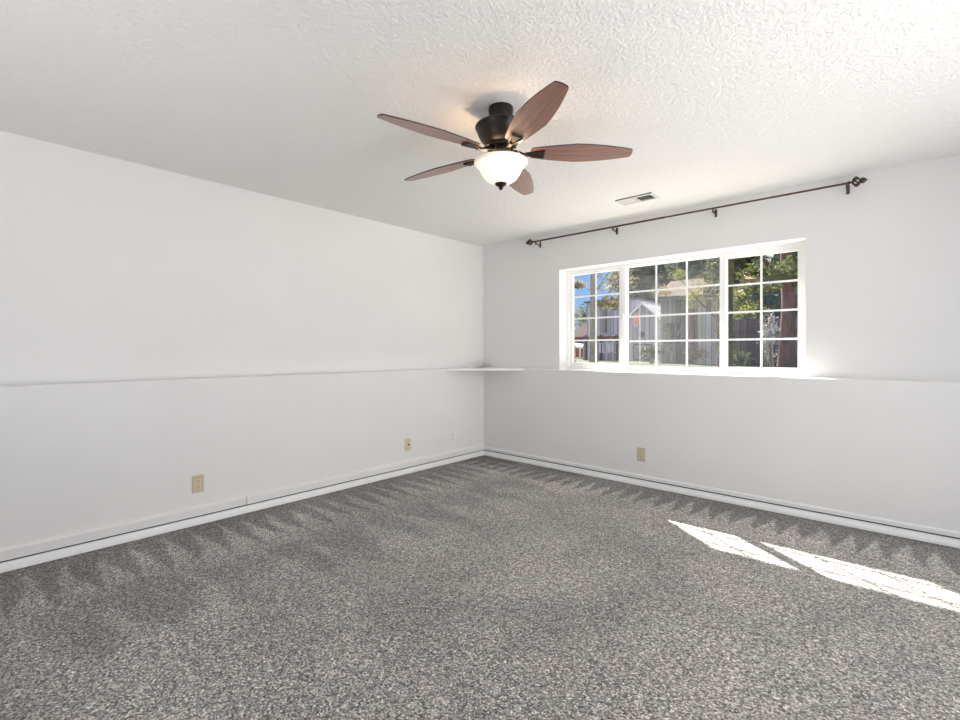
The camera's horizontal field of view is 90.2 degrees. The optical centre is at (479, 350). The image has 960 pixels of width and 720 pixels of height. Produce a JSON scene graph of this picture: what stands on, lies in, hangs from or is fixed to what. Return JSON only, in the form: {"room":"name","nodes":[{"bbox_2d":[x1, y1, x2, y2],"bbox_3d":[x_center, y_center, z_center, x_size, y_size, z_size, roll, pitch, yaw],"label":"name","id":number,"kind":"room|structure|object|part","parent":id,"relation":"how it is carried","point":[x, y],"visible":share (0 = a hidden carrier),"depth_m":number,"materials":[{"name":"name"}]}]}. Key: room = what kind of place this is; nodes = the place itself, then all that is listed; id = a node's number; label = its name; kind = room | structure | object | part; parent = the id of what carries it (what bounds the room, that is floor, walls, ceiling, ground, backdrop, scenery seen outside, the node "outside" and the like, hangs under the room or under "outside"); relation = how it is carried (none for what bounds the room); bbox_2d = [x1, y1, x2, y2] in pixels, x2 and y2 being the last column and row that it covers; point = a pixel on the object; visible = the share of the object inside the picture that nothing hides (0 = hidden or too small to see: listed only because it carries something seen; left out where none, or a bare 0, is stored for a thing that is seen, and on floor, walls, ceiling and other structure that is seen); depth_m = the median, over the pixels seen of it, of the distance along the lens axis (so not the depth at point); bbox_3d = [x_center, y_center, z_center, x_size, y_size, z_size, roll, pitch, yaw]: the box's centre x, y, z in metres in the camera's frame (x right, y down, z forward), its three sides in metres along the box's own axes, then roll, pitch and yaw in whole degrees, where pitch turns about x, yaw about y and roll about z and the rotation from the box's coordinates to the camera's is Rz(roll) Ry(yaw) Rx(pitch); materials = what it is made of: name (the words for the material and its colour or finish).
{"room":"empty bedroom","nodes":[
{"label":"empty bedroom","id":0,"kind":"room"},
{"bbox_2d":[0,131,483,547],"bbox_3d":[-1.945,-0.016,3.642,0.440,2.440,6.260,0,0,42],"label":"wall","id":1,"kind":"structure","parent":0,"point":[160,329],"depth_m":3.39,"materials":[{"name":"paint"}]},
{"bbox_2d":[0,495,246,561],"bbox_3d":[-2.700,1.105,2.463,0.020,0.066,2.895,0,0,42],"label":"trim","id":2,"kind":"structure","parent":1,"relation":"attached to","point":[20,550],"depth_m":2.95,"materials":[{"name":"paint"}]},
{"bbox_2d":[192,474,203,493],"bbox_3d":[-1.947,0.921,3.304,0.010,0.120,0.074,0,0,42],"label":"wall outlet","id":3,"kind":"object","parent":1,"relation":"attached to","point":[198,480],"visible":1,"depth_m":3.30,"materials":[{"name":"beige plastic"}]},
{"bbox_2d":[0,450,482,562],"bbox_3d":[-1.816,1.144,3.451,0.007,0.020,5.550,0,0,42],"label":"trim","id":4,"kind":"structure","parent":1,"relation":"attached to","point":[481,450],"depth_m":3.31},
{"bbox_2d":[0,451,483,572],"bbox_3d":[-1.810,1.173,3.445,0.024,0.051,5.550,0,0,42],"label":"baseboard","id":5,"kind":"structure","parent":1,"relation":"attached to","point":[23,562],"depth_m":3.30,"materials":[{"name":"white paint"}]},
{"bbox_2d":[246,460,409,503],"bbox_3d":[-1.208,1.105,4.114,0.020,0.066,1.545,0,0,42],"label":"trim","id":6,"kind":"structure","parent":1,"relation":"attached to","point":[301,487],"depth_m":3.99,"materials":[{"name":"paint"}]},
{"bbox_2d":[405,438,410,450],"bbox_3d":[-0.701,0.920,4.679,0.014,0.120,0.074,0,0,42],"label":"cable plate","id":7,"kind":"object","parent":1,"relation":"attached to","point":[408,440],"visible":1,"depth_m":4.67,"materials":[{"name":"beige plastic"}]},
{"bbox_2d":[410,444,484,466],"bbox_3d":[-0.320,1.105,5.097,0.020,0.066,1.095,0,0,42],"label":"trim","id":8,"kind":"structure","parent":1,"relation":"attached to","point":[430,458],"depth_m":5.04,"materials":[{"name":"paint"}]},
{"bbox_2d":[450,431,454,442],"bbox_3d":[-0.291,0.924,5.136,0.010,0.120,0.074,0,0,42],"label":"wall outlet","id":9,"kind":"object","parent":1,"relation":"attached to","point":[452,433],"visible":1,"depth_m":5.13,"materials":[{"name":"white plastic"}]},
{"bbox_2d":[0,455,959,719],"bbox_3d":[0.080,1.264,1.811,5.900,0.120,6.260,0,0,42],"label":"floor","id":10,"kind":"structure","parent":0,"point":[483,587],"depth_m":2.17,"materials":[{"name":"grey carpet"}]},
{"bbox_2d":[0,0,959,246],"bbox_3d":[0.080,-1.311,1.811,5.900,0.150,6.260,0,0,42],"label":"ceiling","id":11,"kind":"structure","parent":0,"point":[712,100],"depth_m":2.28,"materials":[{"name":"white paint"}]},
{"bbox_2d":[377,81,632,194],"bbox_3d":[0.065,-1.026,2.453,1.252,0.420,1.272,0,0,42],"label":"ceiling fan","id":12,"kind":"object","parent":11,"relation":"hanging from","point":[500,132],"visible":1,"depth_m":2.36,"materials":[{"name":"brown wood"}]},
{"bbox_3d":[-0.225,-1.007,2.201,0.518,0.006,0.145,0,12,-36],"label":"blade","id":13,"kind":"part","parent":12,"relation":"part of","materials":[{"name":"brown wood"}]},
{"bbox_3d":[-0.224,-1.007,2.682,0.518,0.006,0.145,0,12,36],"label":"blade","id":14,"kind":"part","parent":12,"relation":"part of","materials":[{"name":"brown wood"}]},
{"bbox_3d":[0.106,-0.899,2.441,0.260,0.100,0.260,0,0,42],"label":"lamp shade","id":15,"kind":"part","parent":12,"relation":"part of","materials":[{"name":"white glass"}]},
{"bbox_3d":[0.234,-1.007,2.830,0.145,0.006,0.518,-13,-4,18],"label":"blade","id":16,"kind":"part","parent":12,"relation":"part of","materials":[{"name":"brown wood"}]},
{"bbox_3d":[0.232,-1.007,2.052,0.145,0.006,0.518,13,-4,-17],"label":"blade","id":17,"kind":"part","parent":12,"relation":"part of","materials":[{"name":"brown wood"}]},
{"bbox_3d":[0.515,-1.007,2.441,0.518,0.006,0.145,0,-12,0],"label":"blade","id":18,"kind":"part","parent":12,"relation":"part of","materials":[{"name":"brown wood"}]},
{"bbox_2d":[615,192,658,205],"bbox_3d":[1.279,-1.231,3.897,0.304,0.010,0.161,0,0,42],"label":"ceiling vent","id":19,"kind":"object","parent":11,"relation":"in","point":[647,196],"visible":1,"depth_m":3.89,"materials":[{"name":"white metal"}]},
{"bbox_2d":[483,154,959,531],"bbox_3d":[2.041,-0.016,3.982,5.300,2.440,0.410,0,0,42],"label":"wall","id":20,"kind":"structure","parent":0,"point":[871,427],"depth_m":3.53,"materials":[{"name":"paint"}]},
{"bbox_2d":[446,367,522,370],"bbox_3d":[0.053,0.205,5.096,0.576,0.018,0.602,0,0,42],"label":"corner shelf","id":21,"kind":"object","parent":20,"relation":"attached to","point":[483,368],"visible":1,"depth_m":5.10,"materials":[{"name":"white paint"}]},
{"bbox_2d":[637,447,644,461],"bbox_3d":[1.430,0.924,4.251,0.074,0.120,0.010,0,0,42],"label":"wall outlet","id":22,"kind":"object","parent":20,"relation":"attached to","point":[640,451],"visible":1,"depth_m":4.25,"materials":[{"name":"beige plastic"}]},
{"bbox_2d":[566,241,805,375],"bbox_3d":[1.731,-0.323,4.397,2.147,1.037,0.072,0,0,42],"label":"window","id":23,"kind":"structure","parent":20,"relation":"in","point":[726,284],"depth_m":4.13,"materials":[{"name":"white plastic"}]},
{"bbox_3d":[1.176,-0.326,4.905,0.582,0.974,0.026,0,0,42],"label":"sash","id":24,"kind":"part","parent":23,"relation":"part of","materials":[{"name":"white plastic"}]},
{"bbox_3d":[1.756,-0.326,4.395,0.854,0.974,0.026,0,0,42],"label":"sash","id":25,"kind":"part","parent":23,"relation":"part of","materials":[{"name":"white plastic"}]},
{"bbox_3d":[2.133,-0.320,4.068,0.036,0.911,0.008,0,0,42],"label":"screen frame","id":26,"kind":"part","parent":23,"relation":"part of","materials":[{"name":"metal"}]},
{"bbox_3d":[2.302,-0.326,3.888,0.553,0.974,0.026,0,0,42],"label":"sash","id":27,"kind":"part","parent":23,"relation":"part of","materials":[{"name":"white plastic"}]},
{"bbox_2d":[526,176,867,247],"bbox_3d":[1.583,-1.151,4.239,2.881,0.087,0.123,0,0,42],"label":"curtain rod","id":28,"kind":"object","parent":20,"relation":"attached to","point":[861,180],"visible":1,"depth_m":3.91,"materials":[{"name":"brown metal"}]},
{"bbox_3d":[1.092,-1.162,4.646,1.400,0.017,0.017,0,0,42],"label":"rod","id":29,"kind":"part","parent":28,"relation":"part of","materials":[{"name":"brown metal"}]},
{"bbox_3d":[2.066,-1.162,3.767,1.325,0.014,0.014,0,0,42],"label":"rod","id":30,"kind":"part","parent":28,"relation":"part of","materials":[{"name":"brown metal"}]},
{"bbox_2d":[483,450,959,548],"bbox_3d":[1.948,1.173,3.774,5.160,0.051,0.024,0,0,42],"label":"baseboard","id":31,"kind":"structure","parent":20,"relation":"attached to","point":[920,536],"depth_m":3.62,"materials":[{"name":"white paint"}]},
{"bbox_2d":[484,447,959,538],"bbox_3d":[1.959,1.121,3.771,5.140,0.033,0.013,0,0,42],"label":"trim","id":32,"kind":"structure","parent":20,"relation":"attached to","point":[699,487],"depth_m":3.63,"materials":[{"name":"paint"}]},
{"label":"outside","id":33,"kind":"structure","parent":0,"visible":0},
{"bbox_2d":[575,357,716,367],"bbox_3d":[25.869,0.544,56.679,110.000,0.001,109.740,0,0,42],"label":"ground","id":34,"kind":"structure","parent":33,"point":[577,359],"depth_m":18.58,"materials":[{"name":"green plant"}]},
{"bbox_2d":[575,343,582,357],"bbox_3d":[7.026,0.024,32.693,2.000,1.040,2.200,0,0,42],"label":"carport","id":35,"kind":"object","parent":34,"relation":"on","point":[580,346],"visible":0.19,"depth_m":32.83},
{"bbox_2d":[574,305,583,328],"bbox_3d":[10.280,-2.251,52.245,2.209,5.594,2.374,0,0,-3],"label":"broadleaf tree","id":36,"kind":"object","parent":34,"relation":"on","point":[574,305],"visible":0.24,"depth_m":52.25,"materials":[{"name":"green plant"}]},
{"bbox_2d":[574,323,586,356],"bbox_3d":[10.553,-0.926,39.952,5.100,2.940,5.500,0,0,42],"label":"house","id":37,"kind":"structure","parent":34,"relation":"on","point":[579,332],"depth_m":38.65,"materials":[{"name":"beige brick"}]},
{"bbox_2d":[574,304,586,326],"bbox_3d":[10.090,-2.001,46.174,2.679,5.094,2.405,0,0,42],"label":"broadleaf tree","id":38,"kind":"object","parent":34,"relation":"on","point":[584,315],"visible":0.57,"depth_m":46.10,"materials":[{"name":"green plant"}]},
{"bbox_2d":[582,335,618,360],"bbox_3d":[6.547,-0.151,26.084,2.150,1.390,0.150,0,0,42],"label":"wooden fence","id":39,"kind":"object","parent":34,"relation":"on","point":[601,356],"visible":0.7,"depth_m":25.95,"materials":[{"name":"grey wood"}]},
{"bbox_3d":[5.881,-0.151,26.652,0.100,1.390,0.100,0,0,42],"label":"post","id":40,"kind":"part","parent":39,"relation":"part of","materials":[{"name":"wood"}]},
{"bbox_3d":[6.537,-0.676,26.073,2.150,0.200,0.080,0,0,42],"label":"rail","id":41,"kind":"part","parent":39,"relation":"part of","materials":[{"name":"wood"}]},
{"bbox_3d":[6.586,-0.151,26.015,0.100,1.390,0.100,0,0,42],"label":"post","id":42,"kind":"part","parent":39,"relation":"part of","materials":[{"name":"grey wood"}]},
{"bbox_3d":[7.253,-0.151,25.412,0.100,1.390,0.100,0,0,42],"label":"post","id":43,"kind":"part","parent":39,"relation":"part of","materials":[{"name":"grey wood"}]},
{"bbox_2d":[574,269,639,362],"bbox_3d":[3.662,-2.055,14.745,1.086,5.209,2.556,0,0,-44],"label":"tree","id":44,"kind":"object","parent":34,"relation":"on","point":[612,302],"visible":0.68,"depth_m":14.62,"materials":[{"name":"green plant"}]},
{"bbox_2d":[597,342,616,361],"bbox_3d":[5.879,0.084,22.698,1.100,0.920,0.430,0,0,42],"label":"garden bench","id":45,"kind":"object","parent":34,"relation":"on","point":[614,343],"visible":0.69,"depth_m":22.61,"materials":[{"name":"grey wood"}]},
{"bbox_2d":[584,298,660,334],"bbox_3d":[9.419,-1.251,30.531,3.450,3.590,5.000,0,0,42],"label":"house","id":46,"kind":"structure","parent":34,"relation":"on","point":[605,326],"depth_m":28.93,"materials":[{"name":"grey wood"}]},
{"bbox_2d":[632,306,639,361],"bbox_3d":[7.236,-0.751,22.148,0.394,2.590,0.092,0,0,42],"label":"flag","id":47,"kind":"object","parent":34,"relation":"on","point":[638,312],"visible":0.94,"depth_m":22.08,"materials":[{"name":"red fabric"}]},
{"bbox_2d":[636,343,652,361],"bbox_3d":[8.044,0.102,23.526,0.867,0.894,0.571,0,0,42],"label":"shrub","id":48,"kind":"object","parent":34,"relation":"on","point":[642,348],"visible":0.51,"depth_m":23.52,"materials":[{"name":"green plant"}]},
{"bbox_2d":[629,303,660,360],"bbox_3d":[9.337,-0.981,25.928,2.400,3.050,2.740,0,0,42],"label":"garden shed","id":49,"kind":"object","parent":34,"relation":"on","point":[647,324],"visible":0.54,"depth_m":24.99,"materials":[{"name":"grey wood"}]},
{"bbox_3d":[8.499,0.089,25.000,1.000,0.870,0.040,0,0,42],"label":"shed door","id":50,"kind":"part","parent":49,"relation":"part of","materials":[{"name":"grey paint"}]},
{"bbox_3d":[8.479,0.084,24.978,0.840,0.720,0.020,0,0,42],"label":"door panel","id":51,"kind":"part","parent":49,"relation":"part of","materials":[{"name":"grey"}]},
{"bbox_2d":[640,345,664,363],"bbox_3d":[7.174,0.157,19.982,0.994,0.786,0.769,0,0,42],"label":"shrub","id":52,"kind":"object","parent":34,"relation":"on","point":[649,351],"visible":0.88,"depth_m":19.95,"materials":[{"name":"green plant"}]},
{"bbox_2d":[612,264,718,301],"bbox_3d":[15.266,-4.961,37.132,10.895,11.048,4.925,0,0,42],"label":"broadleaf tree","id":53,"kind":"object","parent":34,"relation":"on","point":[646,274],"visible":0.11,"depth_m":37.20,"materials":[{"name":"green plant"}]},
{"bbox_2d":[663,317,682,363],"bbox_3d":[7.841,-0.495,19.585,0.839,2.087,0.196,0,0,42],"label":"climbing vine","id":54,"kind":"object","parent":34,"relation":"on","point":[670,352],"visible":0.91,"depth_m":19.62,"materials":[{"name":"grey"}]},
{"bbox_3d":[7.762,-0.299,19.709,0.269,1.696,0.038,0,0,42],"label":"stem","id":55,"kind":"part","parent":54,"relation":"part of","materials":[{"name":"grey plant"}]},
{"bbox_3d":[7.882,-0.299,19.520,0.274,1.697,0.038,0,0,42],"label":"stem","id":56,"kind":"part","parent":54,"relation":"part of","materials":[{"name":"grey"}]},
{"bbox_2d":[660,278,703,296],"bbox_3d":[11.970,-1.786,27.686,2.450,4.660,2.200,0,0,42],"label":"house","id":57,"kind":"structure","parent":34,"relation":"on","point":[675,284],"depth_m":27.43,"materials":[{"name":"grey"}]},
{"bbox_2d":[653,274,715,297],"bbox_3d":[10.509,-1.655,24.861,3.357,4.418,1.317,0,0,42],"label":"tree","id":58,"kind":"object","parent":34,"relation":"on","point":[662,292],"visible":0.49,"depth_m":24.46,"materials":[{"name":"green plant"}]},
{"bbox_2d":[664,258,719,293],"bbox_3d":[15.620,-3.594,28.685,9.353,8.324,3.906,0,0,42],"label":"broadleaf tree","id":59,"kind":"object","parent":34,"relation":"on","point":[696,268],"visible":0.04,"depth_m":29.54,"materials":[{"name":"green plant"}]},
{"bbox_2d":[682,345,708,363],"bbox_3d":[8.434,0.164,18.758,0.686,0.773,0.970,0,0,-31],"label":"shrub","id":60,"kind":"object","parent":34,"relation":"on","point":[694,354],"visible":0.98,"depth_m":18.67,"materials":[{"name":"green plant"}]},
{"bbox_2d":[657,294,742,363],"bbox_3d":[9.954,-0.866,20.681,3.250,2.820,3.900,0,0,42],"label":"barn","id":61,"kind":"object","parent":34,"relation":"on","point":[699,325],"visible":0.44,"depth_m":19.51,"materials":[{"name":"grey paint"}]},
{"bbox_3d":[8.593,-0.576,19.511,0.300,2.240,0.060,0,0,42],"label":"door post","id":62,"kind":"part","parent":61,"relation":"part of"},
{"bbox_3d":[9.283,-0.501,18.895,0.750,2.090,0.050,0,0,42],"label":"door","id":63,"kind":"part","parent":61,"relation":"part of","materials":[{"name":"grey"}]},
{"bbox_2d":[708,326,719,364],"bbox_3d":[9.191,-0.402,18.352,0.876,1.905,0.216,0,0,42],"label":"climbing vine","id":64,"kind":"object","parent":34,"relation":"on","point":[716,363],"visible":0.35,"depth_m":18.47,"materials":[{"name":"grey"}]},
{"bbox_2d":[673,268,773,367],"bbox_3d":[5.492,-0.750,11.073,0.824,2.592,2.292,0,0,-43],"label":"young tree","id":65,"kind":"object","parent":34,"relation":"on","point":[679,273],"visible":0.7,"depth_m":11.02,"materials":[{"name":"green plant"}]},
{"bbox_2d":[703,256,774,319],"bbox_3d":[9.900,-1.981,17.041,3.710,5.061,2.287,0,0,42],"label":"broadleaf tree","id":66,"kind":"object","parent":34,"relation":"on","point":[714,267],"visible":0.05,"depth_m":17.21,"materials":[{"name":"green plant"}]},
{"bbox_2d":[733,349,753,366],"bbox_3d":[6.161,0.253,11.373,0.675,0.593,0.471,0,0,42],"label":"shrub","id":67,"kind":"object","parent":34,"relation":"on","point":[737,362],"visible":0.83,"depth_m":11.32,"materials":[{"name":"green plant"}]},
{"bbox_2d":[743,273,769,318],"bbox_3d":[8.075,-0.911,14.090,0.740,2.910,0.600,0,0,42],"label":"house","id":68,"kind":"structure","parent":34,"relation":"on","point":[756,285],"depth_m":13.89,"materials":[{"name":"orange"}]},
{"bbox_2d":[728,315,797,367],"bbox_3d":[7.332,-0.151,11.216,2.950,1.390,0.140,0,0,42],"label":"wooden fence","id":69,"kind":"object","parent":34,"relation":"on","point":[743,328],"visible":0.05,"depth_m":11.78,"materials":[{"name":"grey wood"}]},
{"bbox_3d":[7.332,-0.536,11.216,2.950,0.080,0.060,0,0,42],"label":"rail","id":70,"kind":"part","parent":69,"relation":"part of","materials":[{"name":"grey wood"}]},
{"bbox_3d":[7.332,0.214,11.216,2.950,0.080,0.060,0,0,42],"label":"rail","id":71,"kind":"part","parent":69,"relation":"part of","materials":[{"name":"wood"}]},
{"bbox_3d":[7.003,-0.151,11.486,0.100,1.390,0.100,0,0,42],"label":"post","id":72,"kind":"part","parent":69,"relation":"part of","materials":[{"name":"grey wood"}]},
{"bbox_2d":[733,281,797,319],"bbox_3d":[7.566,-0.671,12.921,2.129,2.442,0.989,0,0,42],"label":"tree","id":73,"kind":"object","parent":34,"relation":"on","point":[771,296],"visible":0.55,"depth_m":12.73,"materials":[{"name":"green plant"}]},
{"bbox_2d":[734,252,797,367],"bbox_3d":[5.906,-1.708,9.550,1.584,4.505,0.836,0,0,42],"label":"cedar tree","id":74,"kind":"object","parent":34,"relation":"on","point":[787,269],"visible":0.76,"depth_m":9.50,"materials":[{"name":"red plant"}]},
{"bbox_2d":[756,309,779,367],"bbox_3d":[6.582,-0.207,10.850,0.568,1.505,0.396,0,0,42],"label":"shrub","id":75,"kind":"object","parent":34,"relation":"on","point":[771,331],"visible":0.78,"depth_m":10.86,"materials":[{"name":"grey plant"}]},
{"bbox_3d":[6.447,-0.145,10.929,0.146,1.380,0.098,0,0,42],"label":"stem","id":76,"kind":"part","parent":75,"relation":"part of","materials":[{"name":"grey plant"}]},
{"bbox_3d":[6.491,-0.145,10.889,0.147,1.380,0.098,0,0,42],"label":"stem","id":77,"kind":"part","parent":75,"relation":"part of","materials":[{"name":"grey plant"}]},
{"bbox_3d":[6.554,-0.144,10.911,0.203,1.380,0.069,0,0,42],"label":"stem","id":78,"kind":"part","parent":75,"relation":"part of","materials":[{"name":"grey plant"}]},
{"bbox_3d":[6.622,-0.145,10.816,0.095,1.379,0.025,0,0,37],"label":"stem","id":79,"kind":"part","parent":75,"relation":"part of","materials":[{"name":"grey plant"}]},
{"bbox_3d":[6.600,-0.145,10.794,0.094,1.379,0.041,0,0,-27],"label":"stem","id":80,"kind":"part","parent":75,"relation":"part of","materials":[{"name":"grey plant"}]},
{"bbox_2d":[751,251,797,316],"bbox_3d":[10.120,-1.838,14.154,3.757,4.769,2.103,0,0,42],"label":"broadleaf tree","id":81,"kind":"object","parent":34,"relation":"on","point":[770,257],"visible":0.02,"depth_m":14.45,"materials":[{"name":"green plant"}]}
]}

